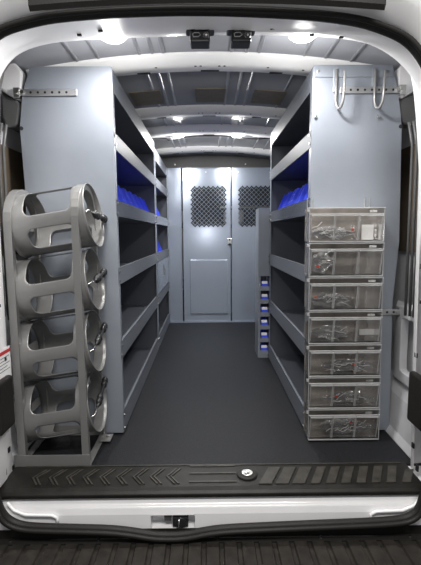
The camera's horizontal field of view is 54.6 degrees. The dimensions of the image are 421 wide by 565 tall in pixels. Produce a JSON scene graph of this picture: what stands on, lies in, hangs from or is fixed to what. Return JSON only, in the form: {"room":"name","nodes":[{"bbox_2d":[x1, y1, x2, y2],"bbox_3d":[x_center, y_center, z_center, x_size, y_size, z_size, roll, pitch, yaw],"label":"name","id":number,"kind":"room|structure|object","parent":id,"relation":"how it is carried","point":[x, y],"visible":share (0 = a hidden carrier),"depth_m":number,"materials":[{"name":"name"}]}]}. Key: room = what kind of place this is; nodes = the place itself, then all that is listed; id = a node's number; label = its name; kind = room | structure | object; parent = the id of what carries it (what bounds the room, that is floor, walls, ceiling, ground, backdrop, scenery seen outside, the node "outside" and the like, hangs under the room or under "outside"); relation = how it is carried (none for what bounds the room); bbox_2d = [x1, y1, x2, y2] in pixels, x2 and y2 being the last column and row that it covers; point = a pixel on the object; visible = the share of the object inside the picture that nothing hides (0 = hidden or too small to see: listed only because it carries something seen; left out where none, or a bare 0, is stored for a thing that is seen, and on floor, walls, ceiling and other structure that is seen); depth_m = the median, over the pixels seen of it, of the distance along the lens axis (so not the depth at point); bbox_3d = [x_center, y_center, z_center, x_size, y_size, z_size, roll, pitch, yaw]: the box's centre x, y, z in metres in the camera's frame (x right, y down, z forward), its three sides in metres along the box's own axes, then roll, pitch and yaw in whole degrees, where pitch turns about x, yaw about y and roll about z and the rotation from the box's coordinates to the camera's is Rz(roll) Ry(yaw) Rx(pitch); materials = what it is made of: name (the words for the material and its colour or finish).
{"room":"vehicle interior","nodes":[
{"label":"vehicle interior","id":0,"kind":"room"},
{"bbox_2d":[1,125,30,376],"bbox_3d":[-0.976,-0.112,3.076,0.025,1.550,2.980,0,7,0],"label":"wall","id":1,"kind":"structure","parent":0,"point":[13,138],"depth_m":1.98,"materials":[{"name":"paint"}]},
{"bbox_2d":[0,123,8,319],"bbox_3d":[-0.885,-0.252,1.760,0.037,0.841,0.067,3,7,24],"label":"trim","id":2,"kind":"structure","parent":1,"relation":"attached to","point":[1,124],"depth_m":1.75,"materials":[{"name":"grey"}]},
{"bbox_2d":[0,345,11,378],"bbox_3d":[-0.822,0.340,1.590,0.003,0.145,0.180,0,7,0],"label":"warning label","id":3,"kind":"object","parent":1,"relation":"attached to","point":[5,366],"visible":0.68,"depth_m":1.64,"materials":[{"name":"white paper"}]},
{"bbox_2d":[0,375,14,435],"bbox_3d":[-0.813,0.481,1.606,0.030,0.210,0.118,0,7,0],"label":"door hinge","id":4,"kind":"object","parent":1,"relation":"attached to","point":[7,412],"visible":1,"depth_m":1.60,"materials":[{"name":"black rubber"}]},
{"bbox_2d":[1,93,21,130],"bbox_3d":[-0.906,-0.789,1.890,0.097,0.154,0.074,0,7,0],"label":"pillar cover","id":5,"kind":"structure","parent":1,"relation":"attached to","point":[11,108],"depth_m":1.85,"materials":[{"name":"grey plastic"}]},
{"bbox_2d":[0,144,25,255],"bbox_3d":[-0.951,-0.390,1.990,0.014,0.500,0.710,0,7,0],"label":"panel","id":6,"kind":"object","parent":1,"relation":"attached to","point":[14,170],"visible":0.11,"depth_m":1.95,"materials":[{"name":"black plastic"}]},
{"bbox_2d":[0,63,26,133],"bbox_3d":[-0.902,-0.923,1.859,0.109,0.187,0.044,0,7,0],"label":"trim","id":7,"kind":"structure","parent":1,"relation":"attached to","point":[14,76],"depth_m":1.84,"materials":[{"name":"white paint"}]},
{"bbox_2d":[5,311,28,393],"bbox_3d":[-0.914,0.319,1.879,0.035,0.400,0.320,0,7,0],"label":"trim","id":8,"kind":"structure","parent":1,"relation":"attached to","point":[7,322],"depth_m":1.80,"materials":[{"name":"paint"}]},
{"bbox_2d":[11,393,36,465],"bbox_3d":[-0.906,0.601,2.253,0.092,0.270,1.025,0,7,0],"label":"trim","id":9,"kind":"structure","parent":1,"relation":"attached to","point":[14,444],"depth_m":1.83,"materials":[{"name":"paint"}]},
{"bbox_2d":[186,29,213,48],"bbox_3d":[-0.038,-0.891,1.479,0.104,0.056,0.080,0,7,0],"label":"camera","id":10,"kind":"object","parent":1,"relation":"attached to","point":[199,39],"visible":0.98,"depth_m":1.46,"materials":[{"name":"black plastic"}]},
{"bbox_2d":[0,16,420,486],"bbox_3d":[0.001,-0.107,1.551,1.898,1.829,0.205,0,7,0],"label":"trim","id":11,"kind":"structure","parent":1,"relation":"attached to","point":[11,46],"depth_m":1.44,"materials":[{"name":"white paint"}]},
{"bbox_2d":[77,29,343,38],"bbox_3d":[-0.003,-0.883,1.445,0.946,0.040,0.038,0,7,0],"label":"trim","id":12,"kind":"structure","parent":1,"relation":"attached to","point":[310,35],"depth_m":1.45,"materials":[{"name":"black plastic"}]},
{"bbox_2d":[226,30,254,48],"bbox_3d":[0.110,-0.893,1.480,0.104,0.056,0.080,0,7,0],"label":"camera","id":13,"kind":"object","parent":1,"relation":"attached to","point":[240,39],"visible":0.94,"depth_m":1.46,"materials":[{"name":"black plastic"}]},
{"bbox_2d":[10,35,400,158],"bbox_3d":[-0.011,-1.170,2.957,1.802,0.096,2.980,0,7,0],"label":"ceiling","id":14,"kind":"structure","parent":0,"point":[184,84],"depth_m":2.17,"materials":[{"name":"paint"}]},
{"bbox_2d":[102,38,126,43],"bbox_3d":[-0.384,-0.987,1.601,0.115,0.076,0.115,0,7,0],"label":"ceiling lamp","id":15,"kind":"object","parent":14,"relation":"attached to","point":[118,40],"visible":0.25,"depth_m":1.61,"materials":[{"name":"white paint"}]},
{"bbox_2d":[129,89,163,105],"bbox_3d":[-0.387,-1.128,2.495,0.180,0.020,0.240,0,7,0],"label":"pad","id":16,"kind":"object","parent":14,"relation":"attached to","point":[149,97],"visible":1,"depth_m":2.48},
{"bbox_2d":[26,52,371,75],"bbox_3d":[-0.003,-1.033,1.991,1.728,0.130,0.170,0,7,0],"label":"crossbeam","id":17,"kind":"structure","parent":14,"relation":"attached to","point":[271,63],"depth_m":1.94,"materials":[{"name":"white metal"}]},
{"bbox_2d":[135,105,285,119],"bbox_3d":[-0.009,-1.130,2.780,1.728,0.124,0.180,0,7,0],"label":"trim","id":18,"kind":"structure","parent":14,"relation":"attached to","point":[179,110],"depth_m":2.72,"materials":[{"name":"white paint"}]},
{"bbox_2d":[146,124,274,137],"bbox_3d":[-0.013,-1.191,3.286,1.728,0.124,0.240,0,7,0],"label":"trim","id":19,"kind":"structure","parent":14,"relation":"attached to","point":[188,129],"depth_m":3.21,"materials":[{"name":"white paint"}]},
{"bbox_2d":[195,88,225,101],"bbox_3d":[-0.002,-1.146,2.496,0.180,0.006,0.240,0,7,0],"label":"pad","id":20,"kind":"object","parent":14,"relation":"attached to","point":[201,94],"visible":1,"depth_m":2.48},
{"bbox_2d":[152,135,270,140],"bbox_3d":[-0.005,-1.230,3.463,1.023,0.057,0.071,0,7,0],"label":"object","id":21,"kind":"object","parent":14,"relation":"attached to","point":[192,135],"visible":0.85,"depth_m":3.48,"materials":[{"name":"white plastic"}]},
{"bbox_2d":[156,146,270,155],"bbox_3d":[-0.020,-1.287,4.061,1.728,0.120,0.200,0,7,0],"label":"trim","id":22,"kind":"structure","parent":14,"relation":"attached to","point":[189,149],"depth_m":4.00,"materials":[{"name":"white paint"}]},
{"bbox_2d":[61,35,366,157],"bbox_3d":[0.009,-1.177,2.936,1.300,0.050,2.860,0,7,0],"label":"trim","id":23,"kind":"structure","parent":14,"relation":"attached to","point":[263,37],"depth_m":2.21,"materials":[{"name":"paint"}]},
{"bbox_2d":[251,89,286,104],"bbox_3d":[0.353,-1.135,2.501,0.190,0.020,0.240,0,7,0],"label":"pad","id":24,"kind":"object","parent":14,"relation":"attached to","point":[260,96],"visible":1,"depth_m":2.48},
{"bbox_2d":[288,36,316,42],"bbox_3d":[0.365,-0.994,1.606,0.115,0.078,0.115,0,7,0],"label":"ceiling lamp","id":25,"kind":"object","parent":14,"relation":"attached to","point":[297,39],"visible":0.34,"depth_m":1.61,"materials":[{"name":"white paint"}]},
{"bbox_2d":[12,322,420,469],"bbox_3d":[0.002,0.633,3.190,1.940,0.030,2.877,0,7,0],"label":"floor","id":26,"kind":"structure","parent":0,"point":[206,396],"depth_m":2.20,"materials":[{"name":"grey rubber"}]},
{"bbox_2d":[3,183,113,466],"bbox_3d":[-0.665,0.177,1.822,0.387,1.212,0.282,0,7,0],"label":"rack","id":27,"kind":"object","parent":26,"relation":"on","point":[17,225],"visible":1,"depth_m":1.74,"materials":[{"name":"metal"}]},
{"bbox_2d":[13,66,159,432],"bbox_3d":[-0.661,-0.196,2.664,0.449,1.734,1.523,0,7,0],"label":"shelving unit","id":28,"kind":"object","parent":26,"relation":"on","point":[96,136],"depth_m":1.95,"materials":[{"name":"metal"}]},
{"bbox_2d":[117,186,124,202],"bbox_3d":[-0.600,-0.445,2.208,0.273,0.185,0.158,0,7,0],"label":"bin","id":29,"kind":"object","parent":28,"relation":"on","point":[120,198],"visible":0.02,"depth_m":2.28,"materials":[{"name":"blue plastic"}]},
{"bbox_2d":[117,185,130,204],"bbox_3d":[-0.602,-0.469,2.401,0.273,0.185,0.158,0,7,0],"label":"bin","id":30,"kind":"object","parent":28,"relation":"on","point":[122,191],"visible":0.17,"depth_m":2.47,"materials":[{"name":"blue plastic"}]},
{"bbox_2d":[124,189,136,206],"bbox_3d":[-0.603,-0.492,2.595,0.273,0.185,0.158,0,7,0],"label":"bin","id":31,"kind":"object","parent":28,"relation":"on","point":[128,193],"visible":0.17,"depth_m":2.66,"materials":[{"name":"blue plastic"}]},
{"bbox_2d":[113,72,152,153],"bbox_3d":[-0.633,-1.007,2.578,0.359,0.094,1.488,0,7,0],"label":"shelf","id":32,"kind":"object","parent":28,"relation":"on","point":[129,127],"depth_m":2.51,"materials":[{"name":"grey metal"}]},
{"bbox_2d":[130,192,141,208],"bbox_3d":[-0.605,-0.515,2.789,0.273,0.185,0.158,0,7,0],"label":"bin","id":33,"kind":"object","parent":28,"relation":"on","point":[133,195],"visible":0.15,"depth_m":2.85,"materials":[{"name":"blue plastic"}]},
{"bbox_2d":[136,196,145,210],"bbox_3d":[-0.607,-0.538,2.982,0.273,0.185,0.158,0,7,0],"label":"bin","id":34,"kind":"object","parent":28,"relation":"on","point":[138,198],"visible":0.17,"depth_m":3.05,"materials":[{"name":"blue plastic"}]},
{"bbox_2d":[140,197,148,211],"bbox_3d":[-0.608,-0.562,3.176,0.273,0.185,0.158,0,7,0],"label":"bin","id":35,"kind":"object","parent":28,"relation":"on","point":[142,200],"visible":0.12,"depth_m":3.24,"materials":[{"name":"blue plastic"}]},
{"bbox_2d":[154,148,170,345],"bbox_3d":[-0.668,-0.328,3.946,0.456,1.692,1.045,0,7,0],"label":"shelving unit","id":36,"kind":"object","parent":26,"relation":"on","point":[161,192],"visible":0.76,"depth_m":4.21,"materials":[{"name":"metal"}]},
{"bbox_2d":[155,150,165,176],"bbox_3d":[-0.643,-1.118,3.852,0.359,0.094,1.033,0,7,0],"label":"shelf","id":37,"kind":"object","parent":36,"relation":"on","point":[160,167],"depth_m":3.87,"materials":[{"name":"grey metal"}]},
{"bbox_2d":[161,155,270,322],"bbox_3d":[-0.017,-0.472,4.511,1.900,1.850,0.060,0,7,0],"label":"wall","id":38,"kind":"structure","parent":26,"relation":"on","point":[206,250],"depth_m":4.51,"materials":[{"name":"silver metal"}]},
{"bbox_2d":[181,168,269,227],"bbox_3d":[-0.025,-0.596,5.498,2.000,1.940,1.910,0,7,0],"label":"trim","id":39,"kind":"structure","parent":38,"relation":"attached to","point":[213,192],"depth_m":6.37,"materials":[{"name":"black metal"}]},
{"bbox_2d":[220,206,269,207],"bbox_3d":[0.524,-0.980,5.311,0.800,0.024,0.024,0,7,0],"label":"rail","id":40,"kind":"object","parent":38,"relation":"attached to","point":[220,206],"visible":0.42,"depth_m":5.30,"materials":[{"name":"grey metal"}]},
{"bbox_2d":[255,208,269,357],"bbox_3d":[0.427,0.004,3.308,0.107,1.186,0.210,0,7,0],"label":"tower","id":41,"kind":"object","parent":26,"relation":"on","point":[262,214],"visible":0.84,"depth_m":3.22,"materials":[{"name":"metal"}]},
{"bbox_2d":[260,330,267,337],"bbox_3d":[0.431,0.435,3.329,0.052,0.062,0.120,0,7,0],"label":"bin","id":42,"kind":"object","parent":41,"relation":"on","point":[261,331],"visible":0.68,"depth_m":3.30,"materials":[{"name":"blue plastic"}]},
{"bbox_2d":[260,318,267,324],"bbox_3d":[0.430,0.331,3.317,0.052,0.062,0.120,0,7,0],"label":"bin","id":43,"kind":"object","parent":41,"relation":"on","point":[261,319],"visible":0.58,"depth_m":3.30,"materials":[{"name":"blue plastic"}]},
{"bbox_2d":[260,350,267,354],"bbox_3d":[0.431,0.551,3.366,0.067,0.036,0.185,0,7,0],"label":"shelf","id":44,"kind":"object","parent":41,"relation":"attached to","point":[262,352],"depth_m":3.27,"materials":[{"name":"metal"}]},
{"bbox_2d":[260,312,268,316],"bbox_3d":[0.429,0.242,3.329,0.067,0.036,0.185,0,7,0],"label":"shelf","id":45,"kind":"object","parent":41,"relation":"attached to","point":[262,314],"depth_m":3.24,"materials":[{"name":"metal"}]},
{"bbox_2d":[260,325,268,328],"bbox_3d":[0.430,0.345,3.341,0.067,0.036,0.185,0,7,0],"label":"shelf","id":46,"kind":"object","parent":41,"relation":"attached to","point":[261,326],"depth_m":3.25,"materials":[{"name":"metal"}]},
{"bbox_2d":[260,338,268,341],"bbox_3d":[0.431,0.448,3.353,0.067,0.036,0.185,0,7,0],"label":"shelf","id":47,"kind":"object","parent":41,"relation":"attached to","point":[261,339],"depth_m":3.26,"materials":[{"name":"metal"}]},
{"bbox_2d":[261,286,268,290],"bbox_3d":[0.428,0.035,3.304,0.067,0.036,0.185,0,7,0],"label":"shelf","id":48,"kind":"object","parent":41,"relation":"attached to","point":[263,288],"depth_m":3.21,"materials":[{"name":"metal"}]},
{"bbox_2d":[261,299,268,303],"bbox_3d":[0.428,0.139,3.316,0.067,0.036,0.185,0,7,0],"label":"shelf","id":49,"kind":"object","parent":41,"relation":"attached to","point":[263,301],"depth_m":3.22,"materials":[{"name":"metal"}]},
{"bbox_2d":[268,65,406,429],"bbox_3d":[0.695,-0.190,2.542,0.481,1.734,1.258,0,7,0],"label":"shelving unit","id":50,"kind":"object","parent":26,"relation":"on","point":[348,155],"depth_m":1.93,"materials":[{"name":"metal"}]},
{"bbox_2d":[278,192,289,208],"bbox_3d":[0.613,-0.535,2.887,0.273,0.185,0.158,0,7,0],"label":"bin","id":51,"kind":"object","parent":50,"relation":"on","point":[285,197],"visible":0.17,"depth_m":2.95,"materials":[{"name":"blue plastic"}]},
{"bbox_2d":[284,189,296,206],"bbox_3d":[0.615,-0.510,2.673,0.273,0.185,0.158,0,7,0],"label":"bin","id":52,"kind":"object","parent":50,"relation":"on","point":[291,194],"visible":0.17,"depth_m":2.74,"materials":[{"name":"blue plastic"}]},
{"bbox_2d":[272,71,310,145],"bbox_3d":[0.630,-1.001,2.456,0.341,0.094,1.223,0,7,0],"label":"shelf","id":53,"kind":"object","parent":50,"relation":"on","point":[294,124],"depth_m":2.44,"materials":[{"name":"grey metal"}]},
{"bbox_2d":[290,185,304,204],"bbox_3d":[0.617,-0.484,2.460,0.273,0.185,0.158,0,7,0],"label":"bin","id":54,"kind":"object","parent":50,"relation":"on","point":[298,192],"visible":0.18,"depth_m":2.52,"materials":[{"name":"blue plastic"}]},
{"bbox_2d":[297,184,307,202],"bbox_3d":[0.619,-0.459,2.247,0.273,0.185,0.158,0,7,0],"label":"bin","id":55,"kind":"object","parent":50,"relation":"on","point":[304,194],"visible":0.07,"depth_m":2.31,"materials":[{"name":"blue plastic"}]},
{"bbox_2d":[333,68,345,109],"bbox_3d":[0.578,-0.868,1.815,0.023,0.190,0.078,-3,7,-22],"label":"hook","id":56,"kind":"object","parent":50,"relation":"attached to","point":[336,70],"visible":1,"depth_m":1.83,"materials":[{"name":"metal"}]},
{"bbox_2d":[372,67,386,109],"bbox_3d":[0.754,-0.869,1.817,0.023,0.190,0.078,-3,7,-22],"label":"hook","id":57,"kind":"object","parent":50,"relation":"attached to","point":[375,69],"visible":1,"depth_m":1.83,"materials":[{"name":"metal"}]},
{"bbox_2d":[304,404,379,439],"bbox_3d":[0.629,0.672,1.980,0.352,0.153,0.104,0,7,0],"label":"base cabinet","id":58,"kind":"object","parent":26,"relation":"on","point":[312,417],"visible":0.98,"depth_m":1.99,"materials":[{"name":"plastic"}]},
{"bbox_2d":[312,418,371,433],"bbox_3d":[0.647,0.696,1.988,0.297,0.079,0.056,0,7,0],"label":"wires","id":59,"kind":"object","parent":58,"relation":"in","point":[339,426],"visible":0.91,"depth_m":1.98,"materials":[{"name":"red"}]},
{"bbox_2d":[304,372,380,408],"bbox_3d":[0.625,0.516,1.961,0.352,0.153,0.104,0,7,0],"label":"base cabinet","id":60,"kind":"object","parent":58,"relation":"on","point":[315,388],"visible":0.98,"depth_m":1.98,"materials":[{"name":"plastic"}]},
{"bbox_2d":[304,340,381,376],"bbox_3d":[0.621,0.360,1.942,0.352,0.153,0.104,0,7,0],"label":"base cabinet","id":61,"kind":"object","parent":60,"relation":"on","point":[315,354],"visible":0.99,"depth_m":1.97,"materials":[{"name":"plastic"}]},
{"bbox_2d":[304,308,382,343],"bbox_3d":[0.618,0.204,1.924,0.352,0.153,0.104,0,7,0],"label":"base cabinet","id":62,"kind":"object","parent":61,"relation":"on","point":[354,321],"visible":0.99,"depth_m":1.96,"materials":[{"name":"plastic"}]},
{"bbox_2d":[310,325,351,339],"bbox_3d":[0.565,0.235,1.934,0.208,0.068,0.054,0,7,0],"label":"plastic bag","id":63,"kind":"object","parent":62,"relation":"in","point":[325,332],"visible":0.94,"depth_m":1.93,"materials":[{"name":"clear plastic"}]},
{"bbox_2d":[304,276,383,310],"bbox_3d":[0.614,0.048,1.905,0.352,0.153,0.104,0,7,0],"label":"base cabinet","id":64,"kind":"object","parent":62,"relation":"on","point":[366,293],"visible":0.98,"depth_m":1.95,"materials":[{"name":"plastic"}]},
{"bbox_2d":[310,292,351,306],"bbox_3d":[0.567,0.080,1.912,0.213,0.066,0.057,0,7,0],"label":"plastic bag","id":65,"kind":"object","parent":64,"relation":"in","point":[322,299],"visible":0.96,"depth_m":1.91,"materials":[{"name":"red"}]},
{"bbox_2d":[305,242,383,276],"bbox_3d":[0.610,-0.107,1.886,0.352,0.153,0.104,0,7,0],"label":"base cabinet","id":66,"kind":"object","parent":64,"relation":"on","point":[361,258],"visible":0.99,"depth_m":1.93,"materials":[{"name":"plastic"}]},
{"bbox_2d":[310,250,334,272],"bbox_3d":[0.515,-0.098,1.891,0.122,0.111,0.055,-1,7,-4],"label":"plastic bag","id":67,"kind":"object","parent":66,"relation":"in","point":[319,262],"visible":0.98,"depth_m":1.88,"materials":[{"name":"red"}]},
{"bbox_2d":[305,207,385,241],"bbox_3d":[0.606,-0.263,1.867,0.352,0.153,0.104,0,7,0],"label":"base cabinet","id":68,"kind":"object","parent":66,"relation":"on","point":[349,218],"visible":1,"depth_m":1.91,"materials":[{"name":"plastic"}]},
{"bbox_2d":[310,222,353,238],"bbox_3d":[0.556,-0.238,1.875,0.212,0.080,0.058,0,7,0],"label":"plastic bag","id":69,"kind":"object","parent":68,"relation":"in","point":[324,232],"visible":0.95,"depth_m":1.87,"materials":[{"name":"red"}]},
{"bbox_2d":[361,225,373,239],"bbox_3d":[0.732,-0.235,1.902,0.055,0.070,0.001,0,7,0],"label":"paper sheet","id":70,"kind":"object","parent":68,"relation":"in","point":[367,230],"visible":0.79,"depth_m":1.90,"materials":[{"name":"white paper"}]},
{"bbox_2d":[359,329,373,334],"bbox_3d":[0.748,0.236,1.954,0.070,0.028,0.001,0,7,0],"label":"paper slip","id":71,"kind":"object","parent":62,"relation":"in","point":[361,331],"visible":1,"depth_m":1.95,"materials":[{"name":"white paper"}]},
{"bbox_2d":[319,359,374,371],"bbox_3d":[0.652,0.393,1.950,0.272,0.061,0.055,0,7,0],"label":"wires","id":72,"kind":"object","parent":61,"relation":"in","point":[340,364],"visible":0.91,"depth_m":1.95,"materials":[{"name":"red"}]},
{"bbox_2d":[321,390,371,402],"bbox_3d":[0.659,0.551,1.968,0.265,0.058,0.054,0,7,0],"label":"wires","id":73,"kind":"object","parent":60,"relation":"in","point":[339,396],"visible":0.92,"depth_m":1.96,"materials":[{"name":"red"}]},
{"bbox_2d":[391,125,416,371],"bbox_3d":[0.969,-0.127,3.090,0.025,1.550,2.980,0,7,0],"label":"wall","id":74,"kind":"structure","parent":0,"point":[399,286],"depth_m":2.04,"materials":[{"name":"paint"}]},
{"bbox_2d":[0,466,420,529],"bbox_3d":[0.015,0.907,1.668,1.900,0.188,0.215,0,7,0],"label":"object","id":75,"kind":"structure","parent":74,"relation":"attached to","point":[202,511],"depth_m":1.57,"materials":[{"name":"white paint"}]},
{"bbox_2d":[164,515,188,527],"bbox_3d":[-0.133,0.921,1.585,0.093,0.046,0.061,0,7,0],"label":"latch","id":76,"kind":"object","parent":75,"relation":"attached to","point":[180,521],"depth_m":1.57,"materials":[{"name":"black plastic"}]},
{"bbox_2d":[0,462,420,499],"bbox_3d":[0.007,0.796,1.664,1.676,0.045,0.188,0,7,0],"label":"plate","id":77,"kind":"object","parent":75,"relation":"on","point":[352,478],"visible":1,"depth_m":1.63,"materials":[{"name":"plastic"}]},
{"bbox_2d":[0,525,420,564],"bbox_3d":[0.024,1.132,1.360,2.010,0.336,0.460,0,7,0],"label":"step","id":78,"kind":"structure","parent":75,"relation":"attached to","point":[401,545],"depth_m":1.50,"materials":[{"name":"plastic"}]},
{"bbox_2d":[0,0,420,68],"bbox_3d":[0.001,-0.173,1.422,2.165,1.951,0.205,0,7,0],"label":"trim","id":79,"kind":"structure","parent":74,"relation":"attached to","point":[405,15],"depth_m":1.31,"materials":[{"name":"black rubber"}]},
{"bbox_2d":[28,0,385,11],"bbox_3d":[-0.009,-0.856,1.239,1.070,0.071,0.045,0,7,0],"label":"strip","id":80,"kind":"object","parent":79,"relation":"attached to","point":[34,5],"visible":1,"depth_m":1.22,"materials":[{"name":"black rubber"}]},
{"bbox_2d":[0,4,420,542],"bbox_3d":[0.002,0.038,1.428,1.674,1.881,0.046,0,7,0],"label":"seal","id":81,"kind":"object","parent":74,"relation":"attached to","point":[405,39],"visible":1,"depth_m":1.34,"materials":[{"name":"black rubber"}]},
{"bbox_2d":[6,498,417,522],"bbox_3d":[0.015,0.873,1.560,1.589,0.085,0.023,0,7,0],"label":"trim","id":82,"kind":"structure","parent":74,"relation":"attached to","point":[8,504],"depth_m":1.56,"materials":[{"name":"white paint"}]},
{"bbox_2d":[385,369,410,458],"bbox_3d":[0.922,0.587,2.266,0.092,0.270,1.025,0,7,0],"label":"trim","id":83,"kind":"structure","parent":74,"relation":"attached to","point":[399,428],"depth_m":1.96,"materials":[{"name":"paint"}]},
{"bbox_2d":[393,300,413,387],"bbox_3d":[0.931,0.304,1.892,0.035,0.400,0.320,0,7,0],"label":"trim","id":84,"kind":"structure","parent":74,"relation":"attached to","point":[400,372],"depth_m":1.97,"materials":[{"name":"paint"}]},
{"bbox_2d":[394,65,412,99],"bbox_3d":[0.901,-0.937,1.872,0.109,0.187,0.044,0,7,0],"label":"trim","id":85,"kind":"structure","parent":74,"relation":"attached to","point":[402,76],"depth_m":1.85,"materials":[{"name":"white paint"}]},
{"bbox_2d":[399,94,415,128],"bbox_3d":[0.906,-0.803,1.903,0.097,0.154,0.074,0,7,0],"label":"pillar cover","id":86,"kind":"structure","parent":74,"relation":"attached to","point":[407,105],"depth_m":1.87,"materials":[{"name":"grey plastic"}]},
{"bbox_2d":[398,144,418,251],"bbox_3d":[0.956,-0.405,2.004,0.014,0.500,0.710,0,7,0],"label":"panel","id":87,"kind":"object","parent":74,"relation":"attached to","point":[406,152],"visible":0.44,"depth_m":1.98,"materials":[{"name":"black plastic"}]},
{"bbox_2d":[404,121,418,317],"bbox_3d":[0.874,-0.266,1.773,0.037,0.841,0.067,-4,8,-24],"label":"trim","id":88,"kind":"structure","parent":74,"relation":"attached to","point":[413,122],"depth_m":1.78,"materials":[{"name":"grey"}]},
{"bbox_2d":[407,371,420,430],"bbox_3d":[0.823,0.469,1.618,0.030,0.210,0.118,0,7,0],"label":"door hinge","id":89,"kind":"object","parent":74,"relation":"attached to","point":[414,390],"visible":1,"depth_m":1.62,"materials":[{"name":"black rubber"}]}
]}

